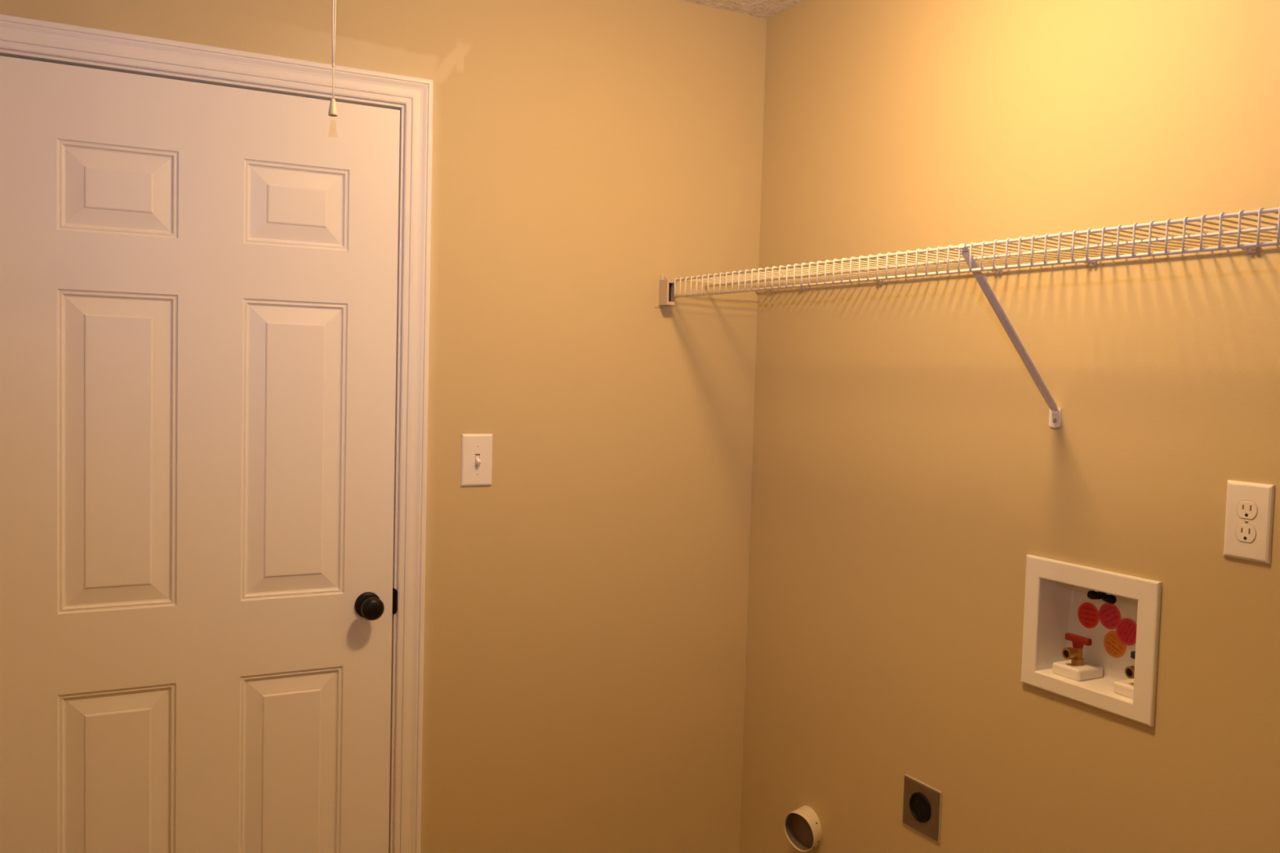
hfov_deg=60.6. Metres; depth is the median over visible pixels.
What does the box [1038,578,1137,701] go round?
recess
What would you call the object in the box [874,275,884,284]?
clip
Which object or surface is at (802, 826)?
vent pipe
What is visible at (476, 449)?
light switch
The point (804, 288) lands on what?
clip
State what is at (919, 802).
socket
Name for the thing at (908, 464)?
wall
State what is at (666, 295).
bracket
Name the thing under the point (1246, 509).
receptacle
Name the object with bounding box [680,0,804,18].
ceiling
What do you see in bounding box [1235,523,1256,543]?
receptacle
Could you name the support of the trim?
attached to the wall at (586, 606)
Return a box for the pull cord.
[328,0,337,116]
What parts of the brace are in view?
foot plate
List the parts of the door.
panel, panel, panel, panel, panel, panel, knob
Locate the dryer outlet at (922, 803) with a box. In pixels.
[902,773,942,843]
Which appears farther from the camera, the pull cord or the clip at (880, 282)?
the clip at (880, 282)
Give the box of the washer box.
[1021,554,1161,727]
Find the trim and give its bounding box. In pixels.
[0,13,433,852]
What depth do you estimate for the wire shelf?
2.07 m
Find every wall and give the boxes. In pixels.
[0,0,766,852]
[739,0,1279,852]
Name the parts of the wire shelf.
lip rail, rail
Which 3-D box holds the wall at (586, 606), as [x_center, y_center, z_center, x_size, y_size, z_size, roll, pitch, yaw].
[-0.666,0.099,2.790,2.440,2.580,0.120,0,3,-28]
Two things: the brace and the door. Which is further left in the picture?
the door
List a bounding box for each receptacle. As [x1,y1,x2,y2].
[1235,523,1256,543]
[1236,500,1257,519]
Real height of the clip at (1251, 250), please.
0.019 m
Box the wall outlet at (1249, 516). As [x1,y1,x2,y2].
[1223,480,1275,564]
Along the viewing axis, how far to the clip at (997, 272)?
2.39 m
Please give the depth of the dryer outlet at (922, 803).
2.60 m
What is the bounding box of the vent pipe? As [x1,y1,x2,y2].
[783,805,822,852]
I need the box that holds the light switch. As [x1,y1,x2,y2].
[460,434,492,486]
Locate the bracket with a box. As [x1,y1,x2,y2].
[658,274,675,306]
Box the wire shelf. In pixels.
[673,205,1279,297]
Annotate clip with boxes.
[797,283,806,290]
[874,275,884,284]
[991,265,1002,274]
[1083,257,1096,266]
[1240,242,1256,253]
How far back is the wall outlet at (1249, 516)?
1.89 m
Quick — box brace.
[958,243,1062,427]
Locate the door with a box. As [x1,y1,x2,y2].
[0,55,399,852]
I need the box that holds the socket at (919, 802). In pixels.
[909,792,930,822]
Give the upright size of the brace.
0.350 m
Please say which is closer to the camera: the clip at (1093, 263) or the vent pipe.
the clip at (1093, 263)
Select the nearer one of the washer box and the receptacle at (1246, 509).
the receptacle at (1246, 509)

